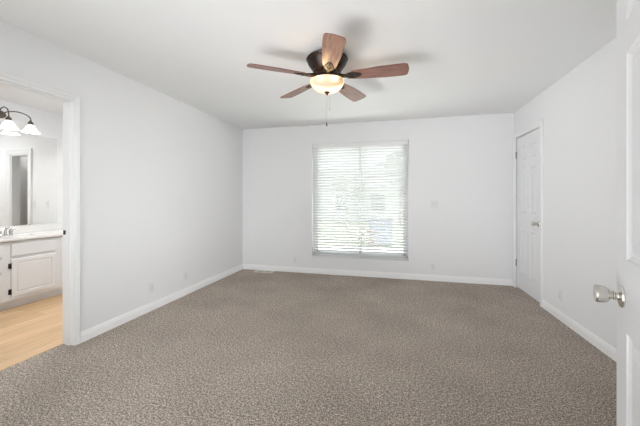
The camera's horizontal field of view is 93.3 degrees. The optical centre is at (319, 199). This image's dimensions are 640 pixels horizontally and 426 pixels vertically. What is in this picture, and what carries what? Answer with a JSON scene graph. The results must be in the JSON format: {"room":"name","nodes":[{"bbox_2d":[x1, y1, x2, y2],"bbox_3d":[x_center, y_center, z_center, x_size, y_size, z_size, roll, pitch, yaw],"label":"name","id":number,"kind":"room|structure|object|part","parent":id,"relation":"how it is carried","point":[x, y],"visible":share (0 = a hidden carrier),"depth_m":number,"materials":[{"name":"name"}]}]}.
{"room":"empty bedroom","nodes":[
{"label":"empty bedroom","id":0,"kind":"room"},
{"bbox_2d":[0,99,62,226],"bbox_3d":[-3.891,0.000,3.918,0.100,2.440,4.100,0,0,14],"label":"wall","id":1,"kind":"structure","parent":0,"point":[49,124],"depth_m":4.17,"materials":[{"name":"white paint"}]},
{"bbox_2d":[0,106,40,133],"bbox_3d":[-3.770,-0.980,3.625,0.279,0.272,0.638,0,0,14],"label":"vanity light","id":2,"kind":"object","parent":1,"relation":"attached to","point":[8,124],"visible":1,"depth_m":3.69,"materials":[{"name":"white glass"}]},
{"bbox_3d":[-3.893,-1.035,3.655,0.026,0.105,0.167,0,0,14],"label":"wall plate","id":3,"kind":"part","parent":2,"relation":"part of","materials":[{"name":"brown metal"}]},
{"bbox_3d":[-3.726,-0.895,3.614,0.188,0.103,0.188,0,0,14],"label":"lamp shade","id":4,"kind":"part","parent":2,"relation":"part of","materials":[{"name":"white glass"}]},
{"bbox_3d":[-3.771,-1.035,3.753,0.271,0.112,0.028,0,0,-35],"label":"arm","id":5,"kind":"part","parent":2,"relation":"part of","materials":[{"name":"brown metal"}]},
{"bbox_3d":[-3.671,-0.895,3.832,0.188,0.103,0.188,0,0,14],"label":"lamp shade","id":6,"kind":"part","parent":2,"relation":"part of","materials":[{"name":"white glass"}]},
{"bbox_2d":[0,129,56,226],"bbox_3d":[-3.991,-0.259,3.296,0.008,1.207,2.065,0,0,14],"label":"bathroom mirror","id":7,"kind":"object","parent":1,"relation":"attached to","point":[28,162],"visible":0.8,"depth_m":3.94,"materials":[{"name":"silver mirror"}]},
{"bbox_2d":[0,223,62,233],"bbox_3d":[-3.964,0.388,3.385,0.020,0.085,2.250,0,0,14],"label":"backsplash","id":8,"kind":"structure","parent":1,"relation":"attached to","point":[30,228],"depth_m":4.00,"materials":[{"name":"white stone"}]},
{"bbox_2d":[0,19,242,331],"bbox_3d":[-1.950,0.000,3.169,0.122,2.440,4.395,0,0,14],"label":"wall","id":9,"kind":"structure","parent":0,"point":[162,175],"depth_m":3.17,"materials":[{"name":"white paint"}]},
{"bbox_2d":[0,69,80,345],"bbox_3d":[-2.202,0.171,2.165,0.151,2.097,0.848,0,0,14],"label":"door frame","id":10,"kind":"structure","parent":9,"relation":"in","point":[71,107],"depth_m":2.52,"materials":[{"name":"white paint"}]},
{"bbox_2d":[149,282,153,293],"bbox_3d":[-1.845,0.970,3.316,0.009,0.114,0.070,0,0,14],"label":"wall outlet","id":11,"kind":"object","parent":9,"relation":"attached to","point":[151,285],"visible":1,"depth_m":3.31,"materials":[{"name":"white plastic"}]},
{"bbox_2d":[81,264,242,342],"bbox_3d":[-1.690,1.175,3.921,0.014,0.089,2.809,0,0,14],"label":"baseboard","id":12,"kind":"structure","parent":9,"relation":"attached to","point":[92,332],"depth_m":3.26,"materials":[{"name":"white paint"}]},
{"bbox_2d":[184,270,187,279],"bbox_3d":[-1.710,0.970,3.852,0.009,0.114,0.070,0,0,14],"label":"wall outlet","id":13,"kind":"object","parent":9,"relation":"attached to","point":[185,272],"visible":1,"depth_m":3.84,"materials":[{"name":"white plastic"}]},
{"bbox_2d":[0,269,616,425],"bbox_3d":[-1.073,1.268,1.773,6.414,0.104,6.955,0,0,14],"label":"floor","id":14,"kind":"structure","parent":0,"point":[246,347],"depth_m":2.27,"materials":[{"name":"carpet"}]},
{"bbox_2d":[0,242,5,310],"bbox_3d":[-3.747,0.843,3.052,0.603,0.746,0.590,0,0,14],"label":"vanity cabinet","id":15,"kind":"object","parent":14,"relation":"on","point":[2,245],"visible":1,"depth_m":3.25,"materials":[{"name":"white paint"}]},
{"bbox_3d":[-3.465,0.944,2.975,0.018,0.272,0.540,0,0,14],"label":"drawer","id":16,"kind":"part","parent":15,"relation":"part of","materials":[{"name":"white paint"}]},
{"bbox_3d":[-3.465,0.722,2.975,0.018,0.147,0.540,0,0,14],"label":"drawer","id":17,"kind":"part","parent":15,"relation":"part of","materials":[{"name":"white paint"}]},
{"bbox_3d":[-3.465,0.567,2.975,0.018,0.137,0.540,0,0,14],"label":"drawer","id":18,"kind":"part","parent":15,"relation":"part of","materials":[{"name":"white paint"}]},
{"bbox_2d":[1,237,58,310],"bbox_3d":[-3.608,0.843,3.595,0.608,0.746,0.532,0,0,14],"label":"vanity cabinet","id":19,"kind":"object","parent":14,"relation":"on","point":[32,266],"visible":1,"depth_m":3.49,"materials":[{"name":"white paint"}]},
{"bbox_2d":[0,223,62,242],"bbox_3d":[-3.675,0.453,3.312,0.616,0.215,2.250,0,0,14],"label":"countertop","id":20,"kind":"structure","parent":19,"relation":"on","point":[29,232],"depth_m":3.79,"materials":[{"name":"white stone"}]},
{"bbox_2d":[0,227,16,235],"bbox_3d":[-3.680,0.378,3.547,0.153,0.103,0.140,0,0,-35],"label":"faucet","id":21,"kind":"object","parent":20,"relation":"on","point":[9,228],"visible":1,"depth_m":3.54,"materials":[{"name":"silver metal"}]},
{"bbox_2d":[0,234,32,242],"bbox_3d":[-3.637,0.495,3.555,0.310,0.130,0.430,0,0,14],"label":"basin","id":22,"kind":"object","parent":20,"relation":"in","point":[15,235],"depth_m":3.68,"materials":[{"name":"white ceramic"}]},
{"bbox_3d":[-3.327,0.567,3.521,0.018,0.137,0.448,0,0,14],"label":"false drawer","id":23,"kind":"part","parent":19,"relation":"part of","materials":[{"name":"white paint"}]},
{"bbox_3d":[-3.327,0.869,3.521,0.018,0.422,0.448,0,0,14],"label":"cabinet door","id":24,"kind":"part","parent":19,"relation":"part of","materials":[{"name":"white paint"}]},
{"bbox_2d":[38,236,62,295],"bbox_3d":[-3.476,0.843,4.129,0.603,0.746,0.568,0,0,14],"label":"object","id":25,"kind":"object","parent":14,"relation":"on","point":[59,290],"visible":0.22,"depth_m":3.80,"materials":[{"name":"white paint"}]},
{"bbox_3d":[-3.193,0.944,4.053,0.018,0.272,0.518,0,0,14],"label":"drawer","id":26,"kind":"part","parent":25,"relation":"part of","materials":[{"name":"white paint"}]},
{"bbox_2d":[254,270,273,272],"bbox_3d":[-0.936,1.215,5.072,0.312,0.008,0.132,0,0,14],"label":"floor vent","id":27,"kind":"object","parent":14,"relation":"in","point":[260,271],"visible":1,"depth_m":5.07,"materials":[{"name":"beige metal"}]},
{"bbox_2d":[0,0,616,128],"bbox_3d":[-1.073,-1.270,1.773,6.414,0.100,6.955,0,0,14],"label":"ceiling","id":28,"kind":"structure","parent":0,"point":[463,57],"depth_m":2.43,"materials":[{"name":"white paint"}]},
{"bbox_2d":[247,33,408,125],"bbox_3d":[0.106,-0.916,2.543,1.236,0.607,1.282,0,0,14],"label":"ceiling fan","id":29,"kind":"object","parent":28,"relation":"hanging from","point":[327,63],"visible":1,"depth_m":2.45,"materials":[{"name":"brown wood"}]},
{"bbox_3d":[-0.342,-1.030,2.401,0.471,0.006,0.152,0,13,-21],"label":"fan blade","id":30,"kind":"part","parent":29,"relation":"part of","materials":[{"name":"brown wood"}]},
{"bbox_3d":[-0.211,-1.030,2.890,0.152,0.006,0.471,-17,10,-38],"label":"fan blade","id":31,"kind":"part","parent":29,"relation":"part of","materials":[{"name":"brown wood"}]},
{"bbox_3d":[-0.117,-1.036,2.489,0.210,0.048,0.081,0,0,-21],"label":"blade arm","id":32,"kind":"part","parent":29,"relation":"part of","materials":[{"name":"brown metal"}]},
{"bbox_3d":[0.060,-0.951,2.556,0.286,0.096,0.286,0,0,14],"label":"lamp shade","id":33,"kind":"part","parent":29,"relation":"part of","materials":[{"name":"beige glass"}]},
{"bbox_3d":[0.070,-1.036,2.367,0.081,0.048,0.210,0,0,-3],"label":"blade arm","id":34,"kind":"part","parent":29,"relation":"part of","materials":[{"name":"brown metal"}]},
{"bbox_3d":[0.083,-1.030,2.126,0.152,0.006,0.471,13,-1,-3],"label":"fan blade","id":35,"kind":"part","parent":29,"relation":"part of","materials":[{"name":"brown wood"}]},
{"bbox_3d":[0.243,-1.036,2.507,0.210,0.048,0.081,0,0,15],"label":"blade arm","id":36,"kind":"part","parent":29,"relation":"part of","materials":[{"name":"brown metal"}]},
{"bbox_3d":[0.294,-1.030,2.918,0.152,0.006,0.471,-15,-8,32],"label":"fan blade","id":37,"kind":"part","parent":29,"relation":"part of","materials":[{"name":"brown wood"}]},
{"bbox_3d":[0.476,-1.030,2.445,0.471,0.006,0.152,0,-13,15],"label":"fan blade","id":38,"kind":"part","parent":29,"relation":"part of","materials":[{"name":"brown wood"}]},
{"bbox_2d":[243,113,513,278],"bbox_3d":[0.707,0.000,4.839,4.459,2.440,0.140,0,0,14],"label":"wall","id":39,"kind":"structure","parent":0,"point":[464,163],"depth_m":4.56,"materials":[{"name":"white paint"}]},
{"bbox_2d":[312,141,408,260],"bbox_3d":[0.625,0.019,4.853,1.537,1.853,0.132,0,0,14],"label":"window","id":40,"kind":"structure","parent":39,"relation":"in","point":[408,141],"depth_m":4.78,"materials":[{"name":"white plastic"}]},
{"bbox_2d":[313,142,359,257],"bbox_3d":[0.257,0.017,4.910,0.775,1.839,0.065,0,0,14],"label":"window blind","id":41,"kind":"object","parent":40,"relation":"attached to","point":[343,148],"visible":1,"depth_m":4.91,"materials":[{"name":"white plastic"}]},
{"bbox_3d":[0.258,0.029,4.917,0.002,1.784,0.052,0,0,14],"label":"ladder cord","id":42,"kind":"part","parent":41,"relation":"part of","materials":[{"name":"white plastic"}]},
{"bbox_3d":[0.258,0.921,4.917,0.775,0.030,0.044,0,0,14],"label":"rail","id":43,"kind":"part","parent":41,"relation":"part of","materials":[{"name":"white plastic"}]},
{"bbox_3d":[0.307,0.018,4.987,0.762,1.757,0.020,0,0,14],"label":"frame","id":44,"kind":"part","parent":40,"relation":"part of","materials":[{"name":"white plastic"}]},
{"bbox_3d":[0.619,0.942,4.829,1.533,0.008,0.082,0,0,14],"label":"sill","id":45,"kind":"part","parent":40,"relation":"part of","materials":[{"name":"white paint"}]},
{"bbox_3d":[0.982,0.018,4.794,0.722,1.757,0.020,0,0,14],"label":"frame","id":46,"kind":"part","parent":40,"relation":"part of","materials":[{"name":"white plastic"}]},
{"bbox_2d":[360,140,407,259],"bbox_3d":[0.995,0.017,4.724,0.732,1.839,0.065,0,0,14],"label":"window blind","id":47,"kind":"object","parent":40,"relation":"attached to","point":[393,148],"visible":1,"depth_m":4.73,"materials":[{"name":"white plastic"}]},
{"bbox_3d":[0.997,0.029,4.731,0.002,1.784,0.052,0,0,14],"label":"ladder cord","id":48,"kind":"part","parent":47,"relation":"part of","materials":[{"name":"white fabric"}]},
{"bbox_3d":[0.997,0.921,4.731,0.732,0.030,0.044,0,0,14],"label":"rail","id":49,"kind":"part","parent":47,"relation":"part of","materials":[{"name":"white plastic"}]},
{"bbox_2d":[243,264,512,285],"bbox_3d":[0.688,1.175,4.764,4.188,0.089,0.014,0,0,14],"label":"baseboard","id":50,"kind":"structure","parent":39,"relation":"attached to","point":[460,279],"depth_m":4.68,"materials":[{"name":"white paint"}]},
{"bbox_2d":[431,263,435,269],"bbox_3d":[1.690,1.007,4.515,0.070,0.114,0.009,0,0,14],"label":"wall outlet","id":51,"kind":"object","parent":39,"relation":"attached to","point":[433,265],"visible":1,"depth_m":4.51,"materials":[{"name":"white plastic"}]},
{"bbox_2d":[430,200,438,207],"bbox_3d":[1.710,0.072,4.508,0.116,0.114,0.012,0,0,14],"label":"light switch","id":52,"kind":"object","parent":39,"relation":"attached to","point":[433,203],"visible":1,"depth_m":4.51,"materials":[{"name":"white plastic"}]},
{"bbox_2d":[514,37,616,348],"bbox_3d":[2.241,0.000,2.051,0.122,2.440,4.517,0,0,14],"label":"wall","id":53,"kind":"structure","parent":0,"point":[578,112],"depth_m":2.68,"materials":[{"name":"white paint"}]},
{"bbox_2d":[516,128,539,301],"bbox_3d":[2.613,0.184,3.828,0.098,2.028,0.718,0,0,14],"label":"door","id":54,"kind":"structure","parent":53,"relation":"in","point":[528,145],"depth_m":3.79,"materials":[{"name":"white paint"}]},
{"bbox_2d":[513,119,542,306],"bbox_3d":[2.673,0.160,3.808,0.143,2.121,0.852,0,0,14],"label":"trim","id":55,"kind":"structure","parent":53,"relation":"attached to","point":[539,124],"depth_m":3.60,"materials":[{"name":"white paint"}]},
{"bbox_2d":[558,289,561,301],"bbox_3d":[2.426,0.970,3.055,0.009,0.114,0.070,0,0,14],"label":"wall outlet","id":56,"kind":"object","parent":53,"relation":"attached to","point":[559,290],"visible":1,"depth_m":3.05,"materials":[{"name":"white plastic"}]},
{"bbox_2d":[542,300,616,361],"bbox_3d":[2.083,1.175,1.702,0.014,0.089,3.519,0,0,14],"label":"baseboard","id":57,"kind":"structure","parent":53,"relation":"attached to","point":[603,346],"depth_m":2.66,"materials":[{"name":"white paint"}]},
{"bbox_3d":[-0.398,0.000,0.450,4.215,2.440,0.122,0,0,14],"label":"wall","id":58,"kind":"structure","parent":0,"visible":0},
{"bbox_2d":[593,0,639,425],"bbox_3d":[0.729,0.198,0.613,0.160,2.020,0.822,0,0,34],"label":"door","id":59,"kind":"structure","parent":58,"relation":"in","point":[627,294],"depth_m":0.86,"materials":[{"name":"white paint"}]},
{"bbox_3d":[0.873,0.290,0.921,0.052,0.053,0.053,0,0,34],"label":"knob","id":60,"kind":"part","parent":59,"relation":"part of","materials":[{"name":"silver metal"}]},
{"label":"outside","id":61,"kind":"structure","parent":0,"visible":0},
{"bbox_2d":[318,222,402,246],"bbox_3d":[7.924,1.945,31.486,60.000,0.350,55.065,0,0,14],"label":"lawn","id":62,"kind":"structure","parent":61,"point":[323,222],"depth_m":14.73,"materials":[{"name":"green plant"}]},
{"bbox_2d":[331,173,364,230],"bbox_3d":[1.624,0.199,16.632,1.964,3.244,1.992,0,0,-27],"label":"tree","id":63,"kind":"object","parent":62,"relation":"on","point":[349,173],"visible":0.12,"depth_m":16.45,"materials":[{"name":"green plant"}]},
{"bbox_2d":[318,169,402,220],"bbox_3d":[1.981,-0.380,26.312,10.800,4.300,7.000,0,0,14],"label":"house","id":64,"kind":"structure","parent":62,"relation":"on","point":[402,169],"depth_m":23.07,"materials":[{"name":"grey"}]},
{"bbox_2d":[358,228,373,245],"bbox_3d":[1.718,1.384,10.929,0.682,0.878,0.678,0,0,2],"label":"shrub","id":65,"kind":"object","parent":62,"relation":"on","point":[363,228],"visible":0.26,"depth_m":10.83,"materials":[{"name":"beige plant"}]},
{"bbox_2d":[367,220,393,245],"bbox_3d":[2.376,1.225,11.776,0.980,1.050,0.800,0,0,14],"label":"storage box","id":66,"kind":"object","parent":62,"relation":"on","point":[367,220],"visible":0.28,"depth_m":11.40,"materials":[{"name":"blue plastic"}]},
{"bbox_2d":[377,152,402,223],"bbox_3d":[5.499,-0.778,20.256,3.128,5.199,2.890,0,0,41],"label":"tree","id":67,"kind":"object","parent":62,"relation":"on","point":[400,152],"visible":0.07,"depth_m":20.20,"materials":[{"name":"green plant"}]},
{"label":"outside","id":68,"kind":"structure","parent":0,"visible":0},
{"bbox_2d":[318,246,402,252],"bbox_3d":[2.562,1.759,10.182,60.000,0.018,1.800,0,0,14],"label":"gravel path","id":69,"kind":"structure","parent":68,"point":[320,246],"depth_m":10.51,"materials":[{"name":"grey gravel"}]}
]}

